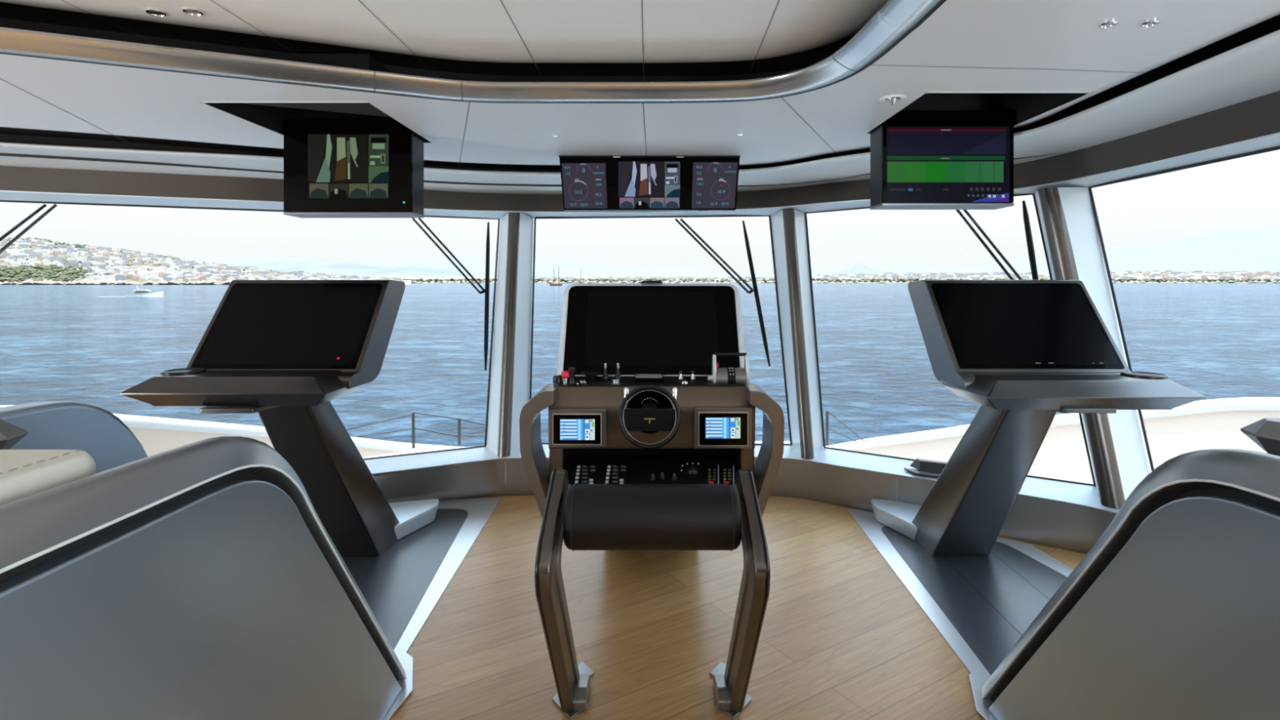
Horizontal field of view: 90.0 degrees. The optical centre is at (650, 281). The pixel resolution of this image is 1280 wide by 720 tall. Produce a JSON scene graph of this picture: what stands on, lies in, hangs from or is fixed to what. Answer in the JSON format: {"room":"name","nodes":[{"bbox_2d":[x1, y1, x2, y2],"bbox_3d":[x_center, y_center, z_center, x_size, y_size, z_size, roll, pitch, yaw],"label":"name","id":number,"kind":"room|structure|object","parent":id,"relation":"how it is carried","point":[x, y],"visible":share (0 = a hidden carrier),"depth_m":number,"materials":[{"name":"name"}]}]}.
{"room":"control cabin","nodes":[
{"label":"control cabin","id":0,"kind":"room"},
{"bbox_2d":[0,0,928,117],"bbox_3d":[-1.988,-0.845,-0.004,6.417,0.230,5.991,0,0,0],"label":"ceiling","id":1,"kind":"structure","parent":0,"point":[543,41],"depth_m":2.23,"materials":[{"name":"white paint"}]},
{"bbox_2d":[145,8,166,16],"bbox_3d":[-1.559,-0.847,2.018,0.052,0.006,0.052,0,0,0],"label":"recessed light","id":2,"kind":"object","parent":1,"relation":"in","point":[155,12],"visible":1,"depth_m":2.02,"materials":[{"name":"silver metal"}]},
{"bbox_2d":[182,7,202,15],"bbox_3d":[-1.438,-0.847,2.012,0.052,0.006,0.052,0,0,0],"label":"recessed light","id":3,"kind":"object","parent":1,"relation":"in","point":[192,11],"visible":1,"depth_m":2.01,"materials":[{"name":"silver metal"}]},
{"bbox_2d":[0,0,1279,186],"bbox_3d":[-1.507,-0.765,0.668,7.296,0.250,7.335,0,0,0],"label":"ceiling","id":4,"kind":"structure","parent":0,"point":[1046,62],"depth_m":2.51,"materials":[{"name":"white"}]},
{"bbox_2d":[283,119,424,217],"bbox_3d":[-1.420,-0.537,3.080,0.606,0.446,0.164,0,0,0],"label":"monitor","id":5,"kind":"object","parent":4,"relation":"attached to","point":[333,168],"visible":0.91,"depth_m":3.00,"materials":[{"name":"black metal"}]},
{"bbox_2d":[307,134,388,198],"bbox_3d":[-1.416,-0.540,2.999,0.379,0.300,0.001,0,0,0],"label":"screen","id":6,"kind":"object","parent":5,"relation":"attached to","point":[340,166],"depth_m":3.00,"materials":[{"name":"multicoloured glass"}]},
{"bbox_2d":[0,0,946,103],"bbox_3d":[-2.135,-0.724,-0.246,5.743,0.056,5.507,0,0,0],"label":"trim","id":7,"kind":"structure","parent":4,"relation":"attached to","point":[896,19],"depth_m":2.20,"materials":[{"name":"silver metal"}]},
{"bbox_2d":[559,155,740,210],"bbox_3d":[-0.004,-0.549,3.598,1.007,0.303,0.105,0,0,0],"label":"monitor","id":8,"kind":"object","parent":4,"relation":"attached to","point":[588,183],"visible":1,"depth_m":3.55,"materials":[{"name":"black glass"}]},
{"bbox_2d":[879,94,906,106],"bbox_3d":[0.926,-0.686,2.445,0.096,0.028,0.096,0,0,0],"label":"sprinkler","id":9,"kind":"object","parent":4,"relation":"attached to","point":[892,99],"visible":1,"depth_m":2.44,"materials":[{"name":"white metal"}]},
{"bbox_2d":[870,110,1013,209],"bbox_3d":[1.323,-0.548,2.920,0.587,0.423,0.164,0,0,0],"label":"monitor","id":10,"kind":"object","parent":4,"relation":"attached to","point":[920,159],"visible":0.94,"depth_m":2.84,"materials":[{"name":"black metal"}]},
{"bbox_2d":[1099,20,1118,27],"bbox_3d":[1.242,-0.697,1.734,0.042,0.006,0.042,0,0,0],"label":"recessed light","id":11,"kind":"object","parent":4,"relation":"in","point":[1108,24],"visible":1,"depth_m":1.73,"materials":[{"name":"silver metal"}]},
{"bbox_2d":[1140,19,1159,26],"bbox_3d":[1.350,-0.697,1.728,0.042,0.006,0.042,0,0,0],"label":"recessed light","id":12,"kind":"object","parent":4,"relation":"in","point":[1152,22],"visible":1,"depth_m":1.73,"materials":[{"name":"silver metal"}]},
{"bbox_2d":[389,495,1086,719],"bbox_3d":[-1.050,1.350,0.625,7.900,0.001,7.250,0,0,0],"label":"floor","id":13,"kind":"structure","parent":0,"point":[842,637],"depth_m":2.46,"materials":[{"name":"brown wood"}]},
{"bbox_2d":[342,497,501,653],"bbox_3d":[-1.617,1.347,2.590,1.465,0.005,2.780,0,0,0],"label":"platform","id":14,"kind":"object","parent":13,"relation":"on","point":[402,586],"visible":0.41,"depth_m":3.02,"materials":[{"name":"silver metal"}]},
{"bbox_2d":[0,401,413,719],"bbox_3d":[-1.202,0.722,1.256,0.845,1.244,2.511,0,0,0],"label":"sofa","id":15,"kind":"object","parent":14,"relation":"on","point":[202,580],"visible":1,"depth_m":1.15,"materials":[{"name":"grey leather"}]},
{"bbox_2d":[119,280,439,556],"bbox_3d":[-1.482,0.671,2.959,0.744,1.358,1.508,0,0,0],"label":"desk","id":16,"kind":"object","parent":14,"relation":"on","point":[280,351],"visible":0.99,"depth_m":2.60,"materials":[{"name":"grey metal"}]},
{"bbox_2d":[186,280,404,388],"bbox_3d":[-1.445,0.197,2.636,0.670,0.409,0.532,0,0,0],"label":"monitor","id":17,"kind":"object","parent":16,"relation":"on","point":[342,330],"depth_m":2.57,"materials":[{"name":"black glass"}]},
{"bbox_2d":[519,280,784,518],"bbox_3d":[0.005,0.672,2.870,0.879,1.355,1.740,0,0,0],"label":"console","id":18,"kind":"object","parent":13,"relation":"on","point":[651,384],"visible":0.9,"depth_m":2.26,"materials":[{"name":"brown metal"}]},
{"bbox_2d":[557,283,744,379],"bbox_3d":[0.005,0.204,2.550,0.719,0.392,0.274,0,0,0],"label":"monitor","id":19,"kind":"object","parent":18,"relation":"on","point":[665,330],"depth_m":2.50,"materials":[{"name":"black glass"}]},
{"bbox_2d":[563,453,741,485],"bbox_3d":[0.007,0.665,2.190,0.615,0.060,0.380,0,0,0],"label":"control panel","id":20,"kind":"object","parent":18,"relation":"on","point":[582,468],"depth_m":2.21,"materials":[{"name":"black plastic"}]},
{"bbox_2d":[649,472,655,480],"bbox_3d":[0.008,0.643,2.116,0.018,0.024,0.018,0,0,0],"label":"toggle switch","id":21,"kind":"object","parent":18,"relation":"attached to","point":[652,477],"depth_m":2.11,"materials":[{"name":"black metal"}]},
{"bbox_2d":[659,471,665,479],"bbox_3d":[0.040,0.642,2.123,0.018,0.024,0.018,0,0,0],"label":"toggle switch","id":22,"kind":"object","parent":18,"relation":"attached to","point":[662,477],"depth_m":2.12,"materials":[{"name":"black metal"}]},
{"bbox_2d":[671,472,676,480],"bbox_3d":[0.079,0.643,2.116,0.018,0.024,0.018,0,0,0],"label":"toggle switch","id":23,"kind":"object","parent":18,"relation":"attached to","point":[673,477],"depth_m":2.11,"materials":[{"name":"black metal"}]},
{"bbox_2d":[534,468,770,719],"bbox_3d":[0.005,0.938,1.891,0.642,0.823,0.744,0,0,0],"label":"support frame","id":24,"kind":"object","parent":13,"relation":"on","point":[586,517],"visible":1,"depth_m":1.63,"materials":[{"name":"brown metal"}]},
{"bbox_2d":[846,508,1073,675],"bbox_3d":[1.525,1.347,2.500,0.930,0.005,2.600,0,0,0],"label":"platform","id":25,"kind":"object","parent":13,"relation":"on","point":[981,606],"visible":0.46,"depth_m":2.81,"materials":[{"name":"silver metal"}]},
{"bbox_2d":[871,280,1206,556],"bbox_3d":[1.550,0.671,2.959,0.779,1.358,1.508,0,0,0],"label":"desk","id":26,"kind":"object","parent":25,"relation":"on","point":[1028,352],"visible":1,"depth_m":2.60,"materials":[{"name":"grey metal"}]},
{"bbox_2d":[907,280,1131,391],"bbox_3d":[1.500,0.203,2.636,0.670,0.422,0.532,0,0,0],"label":"monitor","id":27,"kind":"object","parent":26,"relation":"on","point":[972,331],"depth_m":2.56,"materials":[{"name":"grey glass"}]},
{"bbox_2d":[968,417,1279,719],"bbox_3d":[1.442,0.722,1.070,0.845,1.244,2.339,0,0,0],"label":"sofa","id":28,"kind":"object","parent":25,"relation":"on","point":[1173,612],"visible":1,"depth_m":1.30,"materials":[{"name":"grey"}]},
{"bbox_2d":[364,444,1119,554],"bbox_3d":[-1.289,1.419,0.660,8.022,0.662,7.320,0,0,0],"label":"window sill","id":29,"kind":"structure","parent":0,"point":[1062,515],"depth_m":3.80,"materials":[{"name":"grey"}]},
{"bbox_2d":[0,200,500,459],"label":"window","id":30,"kind":"structure","parent":29,"relation":"in","point":[4,201],"depth_m":4.21,"materials":[{"name":"clear glass"}]},
{"bbox_2d":[0,204,57,253],"bbox_3d":[-3.749,-0.262,3.766,0.233,0.427,0.320,0,0,0],"label":"windscreen wiper","id":31,"kind":"object","parent":30,"relation":"attached to","point":[43,206],"visible":0.94,"depth_m":3.80,"materials":[{"name":"grey metal"}]},
{"bbox_2d":[412,217,489,370],"bbox_3d":[-1.425,0.066,4.599,0.637,1.072,0.567,0,0,0],"label":"windscreen wiper","id":32,"kind":"object","parent":30,"relation":"attached to","point":[486,291],"visible":0.95,"depth_m":4.62,"materials":[{"name":"grey metal"}]},
{"bbox_2d":[486,212,533,457],"bbox_3d":[-0.978,0.309,4.483,0.306,1.590,0.945,0,0,0],"label":"trim","id":33,"kind":"structure","parent":29,"relation":"attached to","point":[510,365],"depth_m":4.33,"materials":[{"name":"white paint"}]},
{"bbox_2d":[528,214,791,444],"bbox_3d":[0.040,0.306,4.525,1.814,1.575,0.524,0,0,0],"label":"window","id":34,"kind":"structure","parent":29,"relation":"in","point":[731,215],"depth_m":4.57,"materials":[{"name":"clear glass"}]},
{"bbox_2d":[675,217,770,366],"bbox_3d":[0.500,0.056,4.555,0.638,1.049,0.393,0,0,0],"label":"windscreen wiper","id":35,"kind":"object","parent":34,"relation":"attached to","point":[754,290],"visible":1,"depth_m":4.57,"materials":[{"name":"grey metal"}]},
{"bbox_2d":[770,208,822,459],"bbox_3d":[0.997,0.307,4.284,0.266,1.586,0.648,0,0,0],"label":"trim","id":36,"kind":"structure","parent":29,"relation":"attached to","point":[788,225],"depth_m":4.21,"materials":[{"name":"white paint"}]},
{"bbox_2d":[903,458,947,477],"bbox_3d":[1.725,1.063,3.561,0.506,0.057,0.395,0,0,0],"label":"console","id":37,"kind":"object","parent":29,"relation":"on","point":[928,468],"visible":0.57,"depth_m":3.65,"materials":[{"name":"grey metal"}]},
{"bbox_2d":[804,193,1096,486],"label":"window","id":38,"kind":"structure","parent":29,"relation":"in","point":[1022,194],"depth_m":4.11,"materials":[{"name":"clear glass"}]},
{"bbox_2d":[955,200,1038,279],"bbox_3d":[1.945,-0.185,3.642,0.330,0.615,0.380,0,0,0],"label":"windscreen wiper","id":39,"kind":"object","parent":38,"relation":"attached to","point":[1031,252],"visible":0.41,"depth_m":3.55,"materials":[{"name":"grey metal"}]},
{"bbox_2d":[1034,186,1151,509],"bbox_3d":[2.326,0.311,3.261,0.706,1.573,0.582,0,0,0],"label":"window pillar","id":40,"kind":"structure","parent":29,"relation":"attached to","point":[1117,446],"depth_m":3.19,"materials":[{"name":"silver metal"}]},
{"bbox_2d":[1088,146,1279,471],"bbox_3d":[2.465,0.306,1.340,0.524,1.575,3.892,0,0,0],"label":"window","id":41,"kind":"structure","parent":29,"relation":"in","point":[1277,148],"depth_m":3.22,"materials":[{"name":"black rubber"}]},
{"bbox_3d":[-1.315,-0.732,0.974,7.436,0.515,7.948,0,0,0],"label":"wall","id":42,"kind":"structure","parent":0,"visible":0},
{"bbox_2d":[0,29,1279,218],"bbox_3d":[-1.361,-0.576,0.924,7.327,0.201,7.847,0,0,0],"label":"trim","id":43,"kind":"structure","parent":42,"relation":"attached to","point":[1227,104],"depth_m":3.44,"materials":[{"name":"white paint"}]},
{"label":"outside","id":44,"kind":"structure","parent":0,"visible":0},
{"bbox_2d":[239,259,549,277],"bbox_3d":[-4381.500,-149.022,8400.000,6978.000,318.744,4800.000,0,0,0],"label":"foothills","id":45,"kind":"structure","parent":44,"point":[327,267],"depth_m":7748.71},
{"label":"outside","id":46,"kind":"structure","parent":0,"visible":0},
{"bbox_2d":[0,242,411,284],"bbox_3d":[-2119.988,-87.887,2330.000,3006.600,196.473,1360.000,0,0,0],"label":"hillside","id":47,"kind":"structure","parent":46,"point":[83,279],"depth_m":1789.09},
{"bbox_2d":[10,262,21,266],"bbox_3d":[-1870.764,-49.590,1886.794,20.695,17.496,12.276,0,0,-34],"label":"house","id":48,"kind":"structure","parent":47,"relation":"on","point":[12,264],"depth_m":1882.29,"materials":[{"name":"beige paint"}]},
{"bbox_2d":[19,262,66,266],"bbox_3d":[-1806.963,-46.997,1900.850,178.225,23.394,42.300,0,0,0],"label":"block","id":49,"kind":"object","parent":47,"relation":"on","point":[22,263],"visible":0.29,"depth_m":1908.20,"materials":[{"name":"beige paint"}]},
{"bbox_2d":[43,260,51,264],"bbox_3d":[-1793.941,-53.495,1904.385,18.295,18.905,12.248,0,0,-42],"label":"house","id":50,"kind":"structure","parent":47,"relation":"on","point":[45,262],"depth_m":1899.83,"materials":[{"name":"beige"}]},
{"bbox_2d":[69,262,78,267],"bbox_3d":[-1704.475,-47.175,1893.073,19.730,21.308,11.887,0,0,-40],"label":"house","id":51,"kind":"structure","parent":47,"relation":"on","point":[73,264],"depth_m":1889.19,"materials":[{"name":"grey paint"}]},
{"bbox_2d":[80,263,88,267],"bbox_3d":[-1673.196,-44.842,1894.150,14.994,16.194,9.034,0,0,-13],"label":"house","id":52,"kind":"structure","parent":47,"relation":"on","point":[86,265],"depth_m":1891.04,"materials":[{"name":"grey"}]},
{"bbox_2d":[84,273,93,278],"bbox_3d":[-1524.031,-14.042,1739.258,17.434,18.016,11.671,0,0,2],"label":"house","id":53,"kind":"structure","parent":47,"relation":"on","point":[86,274],"depth_m":1733.62,"materials":[{"name":"beige paint"}]},
{"bbox_2d":[91,275,100,280],"bbox_3d":[-1485.991,-8.342,1715.943,11.117,17.160,16.607,0,0,40],"label":"house","id":54,"kind":"structure","parent":47,"relation":"on","point":[93,277],"depth_m":1711.33,"materials":[{"name":"beige paint"}]},
{"bbox_2d":[94,268,106,271],"bbox_3d":[-1556.135,-26.872,1810.738,20.998,17.753,12.456,0,0,-20],"label":"house","id":55,"kind":"structure","parent":47,"relation":"on","point":[95,269],"depth_m":1806.65,"materials":[{"name":"beige paint"}]},
{"bbox_2d":[97,276,105,280],"bbox_3d":[-1467.949,-5.833,1711.457,14.504,16.162,11.448,0,0,25],"label":"house","id":56,"kind":"structure","parent":47,"relation":"on","point":[100,278],"depth_m":1707.58,"materials":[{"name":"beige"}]},
{"bbox_2d":[97,265,105,268],"bbox_3d":[-1603.824,-38.077,1870.699,19.307,20.851,11.632,0,0,35],"label":"house","id":57,"kind":"structure","parent":47,"relation":"on","point":[99,266],"depth_m":1865.82,"materials":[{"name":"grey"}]},
{"bbox_2d":[105,270,114,275],"bbox_3d":[-1514.917,-22.632,1796.589,18.039,18.640,12.076,0,0,-10],"label":"house","id":58,"kind":"structure","parent":47,"relation":"on","point":[107,271],"depth_m":1791.27,"materials":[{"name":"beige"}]},
{"bbox_2d":[107,275,114,279],"bbox_3d":[-1459.309,-10.066,1731.089,13.169,13.608,8.816,0,0,22],"label":"house","id":59,"kind":"structure","parent":47,"relation":"on","point":[109,277],"depth_m":1728.55,"materials":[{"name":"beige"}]},
{"bbox_2d":[111,271,119,275],"bbox_3d":[-1489.540,-19.341,1780.746,15.663,18.208,11.796,0,0,31],"label":"house","id":60,"kind":"structure","parent":47,"relation":"on","point":[113,272],"depth_m":1777.77,"materials":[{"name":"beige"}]},
{"bbox_2d":[111,268,119,273],"bbox_3d":[-1531.828,-28.892,1833.793,16.210,17.507,9.767,0,0,12],"label":"house","id":61,"kind":"structure","parent":47,"relation":"on","point":[114,269],"depth_m":1831.52,"materials":[{"name":"grey paint"}]},
{"bbox_2d":[115,274,125,280],"bbox_3d":[-1423.155,-8.664,1718.522,19.191,20.726,11.562,0,0,-28],"label":"house","id":62,"kind":"structure","parent":47,"relation":"on","point":[117,277],"depth_m":1713.84,"materials":[{"name":"grey paint"}]},
{"bbox_2d":[125,274,133,279],"bbox_3d":[-1417.683,-10.887,1743.230,14.247,17.666,10.495,0,0,-10],"label":"house","id":63,"kind":"structure","parent":47,"relation":"on","point":[127,276],"depth_m":1738.71,"materials":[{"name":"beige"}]},
{"bbox_2d":[138,273,144,277],"bbox_3d":[-1404.956,-13.799,1766.951,14.785,15.278,9.898,0,0,37],"label":"house","id":64,"kind":"structure","parent":47,"relation":"on","point":[140,275],"depth_m":1762.64,"materials":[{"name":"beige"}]},
{"bbox_2d":[138,277,146,282],"bbox_3d":[-1351.922,-2.720,1703.149,14.386,16.724,10.835,0,0,26],"label":"house","id":65,"kind":"structure","parent":47,"relation":"on","point":[140,279],"depth_m":1698.85,"materials":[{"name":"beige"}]},
{"bbox_2d":[137,271,148,276],"bbox_3d":[-1413.949,-16.998,1784.554,18.152,18.757,12.152,0,0,-10],"label":"house","id":66,"kind":"structure","parent":47,"relation":"on","point":[145,273],"depth_m":1780.37,"materials":[{"name":"beige paint"}]},
{"bbox_2d":[146,271,155,275],"bbox_3d":[-1413.299,-19.723,1810.111,20.829,17.610,12.355,0,0,27],"label":"house","id":67,"kind":"structure","parent":47,"relation":"on","point":[150,273],"depth_m":1804.44,"materials":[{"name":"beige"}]},
{"bbox_2d":[152,278,159,281],"bbox_3d":[-1312.479,-1.070,1700.300,12.078,14.041,9.096,0,0,-12],"label":"house","id":68,"kind":"structure","parent":47,"relation":"on","point":[153,279],"depth_m":1696.36,"materials":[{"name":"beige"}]},
{"bbox_2d":[162,273,171,278],"bbox_3d":[-1336.155,-12.707,1769.742,16.942,18.298,10.208,0,0,-5],"label":"house","id":69,"kind":"structure","parent":47,"relation":"on","point":[164,275],"depth_m":1764.80,"materials":[{"name":"grey paint"}]},
{"bbox_2d":[163,276,173,281],"bbox_3d":[-1282.990,-2.527,1703.208,17.829,19.255,10.742,0,0,4],"label":"house","id":70,"kind":"structure","parent":47,"relation":"on","point":[166,278],"depth_m":1698.43,"materials":[{"name":"grey paint"}]},
{"bbox_2d":[166,275,177,279],"bbox_3d":[-1306.280,-8.361,1748.218,20.430,17.272,12.119,0,0,3],"label":"house","id":71,"kind":"structure","parent":47,"relation":"on","point":[175,277],"depth_m":1744.23,"materials":[{"name":"beige paint"}]},
{"bbox_2d":[176,271,182,275],"bbox_3d":[-1350.020,-19.062,1837.645,16.161,16.699,10.819,0,0,1],"label":"house","id":72,"kind":"structure","parent":47,"relation":"on","point":[180,273],"depth_m":1832.41,"materials":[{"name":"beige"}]},
{"bbox_2d":[0,237,367,282],"bbox_3d":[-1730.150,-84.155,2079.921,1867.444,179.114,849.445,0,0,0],"label":"hillside trees","id":73,"kind":"object","parent":47,"relation":"on","point":[51,270],"visible":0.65,"depth_m":1772.35,"materials":[{"name":"green plant"}]},
{"bbox_2d":[182,271,192,275],"bbox_3d":[-1315.940,-17.404,1821.017,19.973,21.571,12.034,0,0,11],"label":"house","id":74,"kind":"structure","parent":47,"relation":"on","point":[184,273],"depth_m":1816.38,"materials":[{"name":"grey paint"}]},
{"bbox_2d":[189,277,198,281],"bbox_3d":[-1216.060,-0.854,1704.307,12.646,19.520,16.792,0,0,41],"label":"house","id":75,"kind":"structure","parent":47,"relation":"on","point":[191,279],"depth_m":1699.26,"materials":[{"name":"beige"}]},
{"bbox_2d":[0,237,403,281],"bbox_3d":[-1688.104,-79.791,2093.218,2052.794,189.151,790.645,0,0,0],"label":"hillside houses","id":76,"kind":"structure","parent":47,"relation":"on","point":[38,251],"depth_m":2153.32,"materials":[{"name":"beige paint"}]},
{"bbox_2d":[200,275,208,280],"bbox_3d":[-1219.082,-5.908,1747.508,15.579,19.318,11.477,0,0,13],"label":"house","id":77,"kind":"structure","parent":47,"relation":"on","point":[202,277],"depth_m":1742.53,"materials":[{"name":"beige paint"}]},
{"bbox_2d":[211,271,220,275],"bbox_3d":[-1276.729,-17.875,1880.392,18.720,20.217,11.279,0,0,4],"label":"house","id":78,"kind":"structure","parent":47,"relation":"on","point":[212,273],"depth_m":1875.86,"materials":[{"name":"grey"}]},
{"bbox_2d":[247,275,257,279],"bbox_3d":[-1118.955,-5.706,1799.486,22.417,18.952,13.297,0,0,-24],"label":"house","id":79,"kind":"structure","parent":47,"relation":"on","point":[248,277],"depth_m":1793.90,"materials":[{"name":"beige paint"}]},
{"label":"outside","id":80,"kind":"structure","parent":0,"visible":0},
{"bbox_3d":[-0.800,3.450,2.250,10.400,1.800,10.500,0,0,0],"label":"hull","id":81,"kind":"object","parent":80,"visible":0},
{"bbox_2d":[0,404,463,457],"bbox_3d":[-3.735,2.119,3.800,3.870,2.861,5.700,0,0,0],"label":"deck","id":82,"kind":"object","parent":81,"relation":"attached to","point":[156,435],"visible":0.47,"depth_m":4.71,"materials":[{"name":"white"}]},
{"bbox_2d":[346,412,485,448],"bbox_3d":[-2.305,1.327,5.771,1.797,0.469,0.866,0,0,0],"label":"deck railing","id":83,"kind":"object","parent":82,"relation":"on","point":[412,415],"visible":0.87,"depth_m":5.35,"materials":[{"name":"grey metal"}]},
{"bbox_2d":[362,441,790,458],"bbox_3d":[0.149,1.605,4.407,5.486,0.490,2.185,0,0,0],"label":"foredeck","id":84,"kind":"object","parent":81,"relation":"on","point":[416,451],"visible":0.04,"depth_m":5.10,"materials":[{"name":"white"}]},
{"bbox_2d":[826,410,866,444],"bbox_3d":[1.726,1.283,5.620,0.521,0.406,0.565,0,0,0],"label":"deck railing","id":85,"kind":"object","parent":84,"relation":"on","point":[827,411],"visible":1,"depth_m":5.35,"materials":[{"name":"grey metal"}]},
{"bbox_2d":[822,396,1279,484],"bbox_3d":[2.985,2.099,3.800,2.870,2.901,5.700,0,0,0],"label":"deck","id":86,"kind":"object","parent":81,"relation":"on","point":[1212,424],"visible":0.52,"depth_m":4.53,"materials":[{"name":"white"}]},
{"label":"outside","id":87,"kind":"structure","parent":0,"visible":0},
{"bbox_2d":[366,271,1279,283],"bbox_3d":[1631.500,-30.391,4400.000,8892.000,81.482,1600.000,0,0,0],"label":"low coast","id":88,"kind":"structure","parent":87,"point":[424,277],"depth_m":4256.32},
{"bbox_2d":[402,277,1279,282],"bbox_3d":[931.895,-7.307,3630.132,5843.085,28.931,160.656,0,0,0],"label":"trees","id":89,"kind":"object","parent":88,"relation":"on","point":[435,280],"visible":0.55,"depth_m":3595.58,"materials":[{"name":"green plant"}]},
{"bbox_2d":[534,270,1279,282],"bbox_3d":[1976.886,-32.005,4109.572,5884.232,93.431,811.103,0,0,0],"label":"shoreline","id":90,"kind":"structure","parent":88,"relation":"on","point":[1156,274],"depth_m":4014.09,"materials":[{"name":"beige"}]},
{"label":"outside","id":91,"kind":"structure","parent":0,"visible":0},
{"bbox_2d":[195,255,762,278],"bbox_3d":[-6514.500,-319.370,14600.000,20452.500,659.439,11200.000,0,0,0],"label":"mountain range","id":92,"kind":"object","parent":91,"point":[543,266],"visible":0.38,"depth_m":8883.94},
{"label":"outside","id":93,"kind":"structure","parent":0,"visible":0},
{"bbox_2d":[754,226,1279,277],"bbox_3d":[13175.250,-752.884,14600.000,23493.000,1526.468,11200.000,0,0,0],"label":"mountain range","id":94,"kind":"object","parent":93,"point":[1253,251],"visible":0.52,"depth_m":8883.94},
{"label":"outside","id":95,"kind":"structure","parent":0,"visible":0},
{"bbox_2d":[825,262,893,275],"bbox_3d":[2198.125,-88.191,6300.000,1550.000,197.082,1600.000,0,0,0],"label":"rocky hill","id":96,"kind":"structure","parent":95,"point":[859,268],"depth_m":6255.21,"materials":[{"name":"white stone"}]},
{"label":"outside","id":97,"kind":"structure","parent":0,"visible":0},
{"bbox_2d":[0,283,1279,447],"bbox_3d":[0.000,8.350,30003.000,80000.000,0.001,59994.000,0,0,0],"label":"sea","id":98,"kind":"structure","parent":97,"point":[59,343],"depth_m":75.65,"materials":[{"name":"liquid"}]},
{"bbox_2d":[96,296,161,297],"bbox_3d":[-285.558,8.290,351.329,35.500,0.001,4.500,0,0,0],"label":"boat wake","id":99,"kind":"object","parent":98,"relation":"on","point":[96,296],"visible":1,"depth_m":350.58,"materials":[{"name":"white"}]},
{"bbox_2d":[125,285,163,297],"bbox_3d":[-277.158,5.474,351.579,19.300,6.352,4.400,0,0,0],"label":"motor boat","id":100,"kind":"object","parent":98,"relation":"on","point":[139,293],"visible":0.82,"depth_m":349.98,"materials":[{"name":"white plastic"}]},
{"bbox_2d":[549,266,562,285],"bbox_3d":[-197.060,-11.500,1336.000,26.000,40.300,6.800,0,0,0],"label":"boat","id":101,"kind":"object","parent":98,"relation":"on","point":[553,283],"visible":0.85,"depth_m":1335.72,"materials":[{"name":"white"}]},
{"bbox_2d":[0,279,1279,284],"bbox_3d":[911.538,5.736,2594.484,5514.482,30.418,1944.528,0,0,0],"label":"rocks","id":102,"kind":"object","parent":98,"relation":"on","point":[29,282],"visible":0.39,"depth_m":1641.36,"materials":[{"name":"beige stone"}]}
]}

